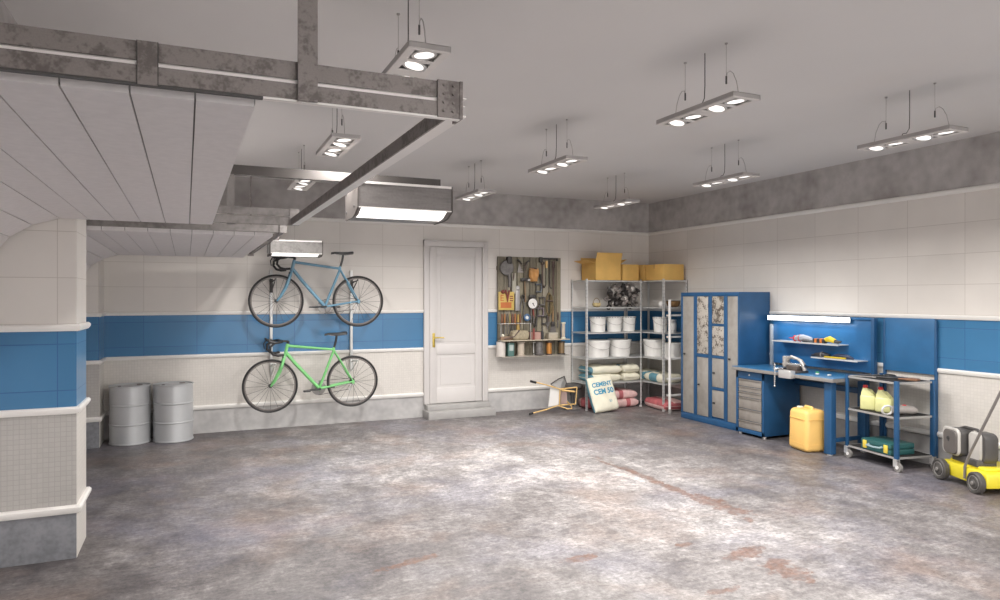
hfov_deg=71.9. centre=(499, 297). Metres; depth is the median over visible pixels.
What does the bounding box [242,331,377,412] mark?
bicycle
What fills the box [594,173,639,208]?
pendant lamp
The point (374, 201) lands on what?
operator
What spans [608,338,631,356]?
bucket
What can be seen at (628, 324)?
bucket
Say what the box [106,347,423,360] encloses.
trim
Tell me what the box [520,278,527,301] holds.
hammer
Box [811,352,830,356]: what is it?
light
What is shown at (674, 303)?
basket
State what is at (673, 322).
paint can
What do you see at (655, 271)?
cardboard box
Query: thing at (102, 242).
door
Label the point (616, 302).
machine
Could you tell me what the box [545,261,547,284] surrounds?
file
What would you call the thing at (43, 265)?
wall pier
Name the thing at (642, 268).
cardboard box
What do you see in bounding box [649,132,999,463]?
wall
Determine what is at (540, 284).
clamp
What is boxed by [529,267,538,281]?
pouch
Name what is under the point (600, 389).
sack
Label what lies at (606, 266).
cardboard box
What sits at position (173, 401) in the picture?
drum
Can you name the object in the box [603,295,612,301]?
machine
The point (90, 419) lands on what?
trim
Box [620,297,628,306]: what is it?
machine
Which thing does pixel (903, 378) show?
glove
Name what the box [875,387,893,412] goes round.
jug
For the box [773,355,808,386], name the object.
bench vise
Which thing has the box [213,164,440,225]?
rail
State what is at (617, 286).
machine
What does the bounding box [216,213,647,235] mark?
trim
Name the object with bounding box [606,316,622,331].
bucket
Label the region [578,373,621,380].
sack
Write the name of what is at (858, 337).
panel
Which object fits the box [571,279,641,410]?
shelving unit
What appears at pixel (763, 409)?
base cabinet
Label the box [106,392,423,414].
trim
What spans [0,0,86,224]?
wall
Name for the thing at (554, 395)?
folding chair
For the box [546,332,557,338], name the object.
box
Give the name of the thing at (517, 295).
steel rule
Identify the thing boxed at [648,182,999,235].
trim
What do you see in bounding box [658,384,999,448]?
trim
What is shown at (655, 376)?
sack
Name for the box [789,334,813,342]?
drill
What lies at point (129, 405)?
drum
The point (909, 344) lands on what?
screen panel
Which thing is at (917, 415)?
shelf
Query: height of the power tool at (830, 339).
0.080 m
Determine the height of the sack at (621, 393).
0.136 m
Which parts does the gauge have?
stem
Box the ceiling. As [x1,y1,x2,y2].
[2,0,999,203]
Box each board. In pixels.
[496,256,569,357]
[512,273,515,293]
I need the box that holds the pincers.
[520,295,524,316]
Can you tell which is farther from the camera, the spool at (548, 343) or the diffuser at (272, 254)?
the spool at (548, 343)
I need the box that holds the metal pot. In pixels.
[533,342,543,354]
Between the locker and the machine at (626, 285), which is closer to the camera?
the locker
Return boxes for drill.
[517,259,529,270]
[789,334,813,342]
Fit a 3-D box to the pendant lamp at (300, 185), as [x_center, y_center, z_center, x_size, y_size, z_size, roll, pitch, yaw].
[-1.937,-1.266,6.721,0.196,0.369,0.680,0,0,-24]
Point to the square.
(519, 266)
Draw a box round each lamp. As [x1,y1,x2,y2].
[287,145,316,190]
[316,108,360,157]
[372,0,450,93]
[455,160,495,200]
[528,119,587,174]
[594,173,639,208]
[656,43,759,127]
[693,140,759,187]
[768,315,850,322]
[857,83,967,151]
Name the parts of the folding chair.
leg, seat, leg, backrest, panel, frame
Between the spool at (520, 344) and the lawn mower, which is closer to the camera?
the lawn mower
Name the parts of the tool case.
handle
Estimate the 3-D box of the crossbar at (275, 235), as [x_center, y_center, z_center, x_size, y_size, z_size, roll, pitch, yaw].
[-2.237,-0.958,6.512,0.080,0.985,2.980,0,0,-24]
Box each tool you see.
[813,338,827,342]
[824,336,841,343]
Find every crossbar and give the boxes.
[248,176,282,255]
[291,116,465,224]
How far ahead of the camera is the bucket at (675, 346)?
9.77 m
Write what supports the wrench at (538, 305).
hanging from the board at (502, 280)
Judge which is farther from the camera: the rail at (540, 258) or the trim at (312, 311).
the rail at (540, 258)
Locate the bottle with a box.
[541,327,543,338]
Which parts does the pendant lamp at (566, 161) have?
power cord, frame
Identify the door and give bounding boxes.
[0,0,465,246]
[86,220,286,270]
[423,240,487,404]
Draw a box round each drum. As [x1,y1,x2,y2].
[108,382,150,445]
[153,381,193,442]
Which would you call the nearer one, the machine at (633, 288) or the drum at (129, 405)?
the drum at (129, 405)
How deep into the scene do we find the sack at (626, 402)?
10.04 m
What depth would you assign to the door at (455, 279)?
9.38 m
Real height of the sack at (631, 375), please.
0.126 m
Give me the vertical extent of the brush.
0.300 m
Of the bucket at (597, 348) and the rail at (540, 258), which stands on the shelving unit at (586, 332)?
the bucket at (597, 348)
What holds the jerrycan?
on the floor
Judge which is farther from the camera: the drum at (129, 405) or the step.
the step
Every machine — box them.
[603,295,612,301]
[607,287,612,296]
[612,284,620,293]
[613,299,622,305]
[620,283,625,292]
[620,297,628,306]
[625,284,631,292]
[626,283,635,291]
[631,294,638,301]
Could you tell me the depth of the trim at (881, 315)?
7.01 m
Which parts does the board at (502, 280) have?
wooden handle, rope coil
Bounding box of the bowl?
[592,303,600,306]
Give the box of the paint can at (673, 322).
[671,320,676,332]
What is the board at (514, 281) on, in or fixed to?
hanging from the board at (502, 280)
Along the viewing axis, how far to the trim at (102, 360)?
7.30 m
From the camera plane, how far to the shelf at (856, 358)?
7.26 m
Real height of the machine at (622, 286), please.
0.142 m
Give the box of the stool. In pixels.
[564,383,582,409]
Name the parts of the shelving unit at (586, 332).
post, post, shelf, shelf, shelf, shelf, shelf, post, post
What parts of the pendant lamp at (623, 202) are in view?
frame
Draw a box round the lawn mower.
[932,391,999,493]
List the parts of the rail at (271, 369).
hook arm, hook arm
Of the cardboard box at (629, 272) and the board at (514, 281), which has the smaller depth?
the board at (514, 281)
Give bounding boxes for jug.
[860,385,875,410]
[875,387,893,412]
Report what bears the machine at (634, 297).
on the machine
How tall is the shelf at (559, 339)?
0.012 m
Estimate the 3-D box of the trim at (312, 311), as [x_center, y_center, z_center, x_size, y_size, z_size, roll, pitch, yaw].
[-2.947,0.185,8.350,4.210,0.042,0.024,0,0,-24]
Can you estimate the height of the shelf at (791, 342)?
0.016 m
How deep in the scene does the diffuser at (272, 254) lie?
7.77 m
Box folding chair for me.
[529,376,576,414]
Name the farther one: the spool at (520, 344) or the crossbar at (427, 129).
the spool at (520, 344)
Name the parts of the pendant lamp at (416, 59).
power cord, frame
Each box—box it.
[529,331,540,339]
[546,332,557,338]
[574,252,626,279]
[621,264,638,280]
[639,265,645,280]
[646,264,683,280]
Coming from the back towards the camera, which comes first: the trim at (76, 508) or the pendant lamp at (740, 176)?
the pendant lamp at (740, 176)
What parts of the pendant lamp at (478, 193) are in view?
frame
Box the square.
[517,264,523,272]
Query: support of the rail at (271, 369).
attached to the wall at (389, 255)
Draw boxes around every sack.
[578,364,621,373]
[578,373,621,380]
[578,397,591,408]
[585,375,618,412]
[612,362,639,372]
[614,387,637,398]
[617,398,638,406]
[618,372,639,379]
[636,368,659,378]
[644,371,680,382]
[644,396,680,410]
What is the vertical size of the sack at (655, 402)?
0.150 m
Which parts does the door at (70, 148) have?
joint plate, door rail, plate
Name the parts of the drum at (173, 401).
lid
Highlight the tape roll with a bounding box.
[524,314,529,320]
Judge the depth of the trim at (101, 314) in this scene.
7.29 m
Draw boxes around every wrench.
[535,305,539,326]
[541,261,543,287]
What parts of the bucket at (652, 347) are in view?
lid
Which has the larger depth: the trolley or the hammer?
the hammer
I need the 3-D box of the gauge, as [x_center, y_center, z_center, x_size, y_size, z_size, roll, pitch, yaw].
[0.462,0.174,9.776,0.164,0.425,0.036,0,0,-24]
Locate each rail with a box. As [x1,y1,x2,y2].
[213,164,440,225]
[269,269,275,374]
[350,271,357,370]
[539,257,557,261]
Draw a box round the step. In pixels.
[423,401,495,419]
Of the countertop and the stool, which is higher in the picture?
the countertop
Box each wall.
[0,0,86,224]
[104,176,648,439]
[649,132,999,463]
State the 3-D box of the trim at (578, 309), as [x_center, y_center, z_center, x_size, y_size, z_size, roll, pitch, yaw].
[1.067,0.185,10.127,2.720,0.042,0.024,0,0,-24]
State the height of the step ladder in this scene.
1.570 m
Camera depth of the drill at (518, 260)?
9.72 m
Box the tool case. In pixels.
[861,436,913,455]
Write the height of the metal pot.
0.190 m
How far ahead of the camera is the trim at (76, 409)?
4.15 m
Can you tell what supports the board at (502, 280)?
attached to the wall at (389, 255)
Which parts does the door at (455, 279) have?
handle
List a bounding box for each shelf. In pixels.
[498,338,569,341]
[500,354,568,357]
[772,340,846,345]
[811,356,866,361]
[848,374,931,384]
[848,407,931,418]
[848,443,931,459]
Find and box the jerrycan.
[789,405,823,451]
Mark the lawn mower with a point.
(974, 459)
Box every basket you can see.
[592,298,600,306]
[666,300,679,306]
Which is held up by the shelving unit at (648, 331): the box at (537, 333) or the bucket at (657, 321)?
the bucket at (657, 321)
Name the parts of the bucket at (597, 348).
lid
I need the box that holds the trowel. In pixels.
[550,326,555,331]
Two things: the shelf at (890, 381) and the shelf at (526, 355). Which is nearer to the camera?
the shelf at (890, 381)
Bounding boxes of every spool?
[516,341,524,355]
[546,341,551,354]
[558,341,564,354]
[561,322,565,338]
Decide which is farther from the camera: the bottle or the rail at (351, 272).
the bottle
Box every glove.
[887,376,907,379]
[898,377,919,381]
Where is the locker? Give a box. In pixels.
[681,292,769,430]
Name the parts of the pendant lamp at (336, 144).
frame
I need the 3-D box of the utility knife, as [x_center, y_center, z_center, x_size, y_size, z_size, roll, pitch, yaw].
[3.600,0.624,7.312,0.084,0.052,0.322,0,0,-24]
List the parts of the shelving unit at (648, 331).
post, post, shelf, shelf, shelf, shelf, shelf, post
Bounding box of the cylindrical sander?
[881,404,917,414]
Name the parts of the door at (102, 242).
door rail, plate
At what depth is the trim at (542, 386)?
9.80 m
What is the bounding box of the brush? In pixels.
[551,306,554,325]
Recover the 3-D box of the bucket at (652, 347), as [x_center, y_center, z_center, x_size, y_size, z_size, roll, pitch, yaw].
[2.272,0.739,10.147,0.350,0.246,0.342,0,0,-8]
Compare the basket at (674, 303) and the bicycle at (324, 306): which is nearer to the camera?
the bicycle at (324, 306)
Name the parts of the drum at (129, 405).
lid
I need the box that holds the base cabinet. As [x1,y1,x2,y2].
[736,370,799,438]
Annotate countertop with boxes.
[734,364,862,378]
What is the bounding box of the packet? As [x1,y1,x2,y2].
[498,289,513,309]
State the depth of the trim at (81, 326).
4.15 m
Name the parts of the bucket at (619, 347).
lid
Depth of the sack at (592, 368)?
9.92 m
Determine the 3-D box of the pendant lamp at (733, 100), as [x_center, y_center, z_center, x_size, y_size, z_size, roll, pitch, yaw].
[1.217,-1.266,4.093,0.196,0.369,0.680,0,0,-24]
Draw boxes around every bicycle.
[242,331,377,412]
[248,251,382,327]
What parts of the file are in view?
blade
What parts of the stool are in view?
seat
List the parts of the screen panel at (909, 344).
post, panel, post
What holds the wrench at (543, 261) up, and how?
hanging from the rail at (540, 258)
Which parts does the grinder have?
handle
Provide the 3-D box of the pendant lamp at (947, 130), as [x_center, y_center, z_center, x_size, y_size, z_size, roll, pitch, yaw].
[2.868,-1.266,4.824,0.196,0.369,0.680,0,0,-24]
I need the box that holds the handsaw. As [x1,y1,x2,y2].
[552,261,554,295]
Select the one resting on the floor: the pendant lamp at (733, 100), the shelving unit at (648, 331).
the shelving unit at (648, 331)
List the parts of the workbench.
rail, leg, leg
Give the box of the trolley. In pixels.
[844,373,935,471]
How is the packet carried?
hanging from the board at (502, 280)
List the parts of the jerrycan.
handle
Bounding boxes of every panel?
[770,315,876,373]
[883,318,937,457]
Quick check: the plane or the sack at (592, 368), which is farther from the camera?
the sack at (592, 368)
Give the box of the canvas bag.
[504,330,528,339]
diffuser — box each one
[271,253,318,256]
[357,207,446,220]
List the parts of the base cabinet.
drawer, drawer, drawer, drawer, drawer, drawer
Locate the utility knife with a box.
[824,353,853,359]
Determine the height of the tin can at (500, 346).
0.206 m
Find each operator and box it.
[267,240,322,257]
[345,181,452,224]
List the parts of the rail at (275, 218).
plate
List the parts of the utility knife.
handle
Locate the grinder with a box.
[499,256,513,286]
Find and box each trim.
[0,322,90,331]
[0,397,90,417]
[0,487,91,520]
[86,312,105,316]
[86,357,105,364]
[86,411,106,422]
[106,310,423,315]
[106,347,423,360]
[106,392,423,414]
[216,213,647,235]
[488,308,646,311]
[488,341,642,348]
[488,381,646,391]
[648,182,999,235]
[649,308,999,320]
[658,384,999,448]
[769,353,999,378]
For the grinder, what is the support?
hanging from the board at (502, 280)
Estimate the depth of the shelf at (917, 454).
6.45 m
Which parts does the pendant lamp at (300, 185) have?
frame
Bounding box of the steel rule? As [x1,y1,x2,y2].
[515,286,519,310]
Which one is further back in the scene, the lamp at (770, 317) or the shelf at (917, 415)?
the lamp at (770, 317)
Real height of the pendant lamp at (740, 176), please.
0.369 m
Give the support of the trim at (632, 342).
attached to the wall at (389, 255)
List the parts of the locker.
door, door, door, door, door, door, door, door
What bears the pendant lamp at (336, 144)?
hanging from the ceiling
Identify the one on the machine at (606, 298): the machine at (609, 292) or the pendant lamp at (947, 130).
the machine at (609, 292)
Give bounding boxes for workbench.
[731,364,869,455]
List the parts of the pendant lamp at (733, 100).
power cord, frame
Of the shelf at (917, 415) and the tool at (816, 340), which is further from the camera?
the tool at (816, 340)
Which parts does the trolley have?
post, post, post, post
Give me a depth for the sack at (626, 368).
10.08 m
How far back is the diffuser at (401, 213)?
5.15 m
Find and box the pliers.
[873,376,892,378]
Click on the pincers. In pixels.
(521, 295)
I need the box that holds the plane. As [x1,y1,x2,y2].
[499,334,512,339]
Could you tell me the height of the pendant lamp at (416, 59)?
0.369 m
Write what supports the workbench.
on the floor
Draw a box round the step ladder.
[666,300,680,413]
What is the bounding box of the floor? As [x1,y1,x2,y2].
[0,401,999,599]
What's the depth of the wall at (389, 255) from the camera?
8.74 m
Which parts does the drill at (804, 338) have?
handle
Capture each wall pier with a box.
[0,219,85,567]
[86,259,103,448]
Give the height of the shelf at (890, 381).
0.019 m
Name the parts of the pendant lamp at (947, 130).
power cord, frame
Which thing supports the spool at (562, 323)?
on the board at (502, 280)
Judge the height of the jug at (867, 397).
0.242 m
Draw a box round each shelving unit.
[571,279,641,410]
[626,279,686,411]
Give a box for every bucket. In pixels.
[588,339,610,357]
[589,317,606,331]
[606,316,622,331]
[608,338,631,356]
[620,316,635,330]
[642,339,665,356]
[652,317,667,331]
[665,342,680,357]
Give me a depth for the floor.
4.94 m
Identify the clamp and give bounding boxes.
[535,283,541,292]
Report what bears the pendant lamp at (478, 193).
hanging from the ceiling
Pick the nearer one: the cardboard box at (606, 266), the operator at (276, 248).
the operator at (276, 248)
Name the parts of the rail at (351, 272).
hook arm, hook arm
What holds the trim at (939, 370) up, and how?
attached to the wall at (939, 255)
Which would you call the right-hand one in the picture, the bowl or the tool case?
the tool case
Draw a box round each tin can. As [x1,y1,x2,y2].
[496,341,504,356]
[506,342,513,356]
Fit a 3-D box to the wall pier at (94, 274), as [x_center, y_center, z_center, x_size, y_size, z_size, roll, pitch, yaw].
[-4.568,0.490,7.416,0.490,2.220,0.420,0,0,-24]
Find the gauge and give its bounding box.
[527,295,537,324]
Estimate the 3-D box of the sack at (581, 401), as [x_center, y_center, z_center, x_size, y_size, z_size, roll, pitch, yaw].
[1.321,1.525,10.011,0.260,0.150,0.364,0,0,-24]
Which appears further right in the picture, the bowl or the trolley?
the trolley
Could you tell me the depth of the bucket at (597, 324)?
9.89 m
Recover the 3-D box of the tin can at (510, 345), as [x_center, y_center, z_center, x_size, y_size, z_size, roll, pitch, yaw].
[0.142,0.724,9.587,0.090,0.190,0.082,0,0,-24]
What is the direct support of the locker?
on the floor
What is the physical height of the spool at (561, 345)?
0.190 m
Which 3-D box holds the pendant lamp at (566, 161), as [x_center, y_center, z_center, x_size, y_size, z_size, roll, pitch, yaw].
[0.473,-1.266,5.776,0.196,0.369,0.680,0,0,-24]
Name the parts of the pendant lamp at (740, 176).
frame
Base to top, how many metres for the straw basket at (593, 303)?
0.129 m
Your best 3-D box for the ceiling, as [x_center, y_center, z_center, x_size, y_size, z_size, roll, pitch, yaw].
[0.828,-1.525,4.325,8.255,0.150,10.840,0,0,-24]

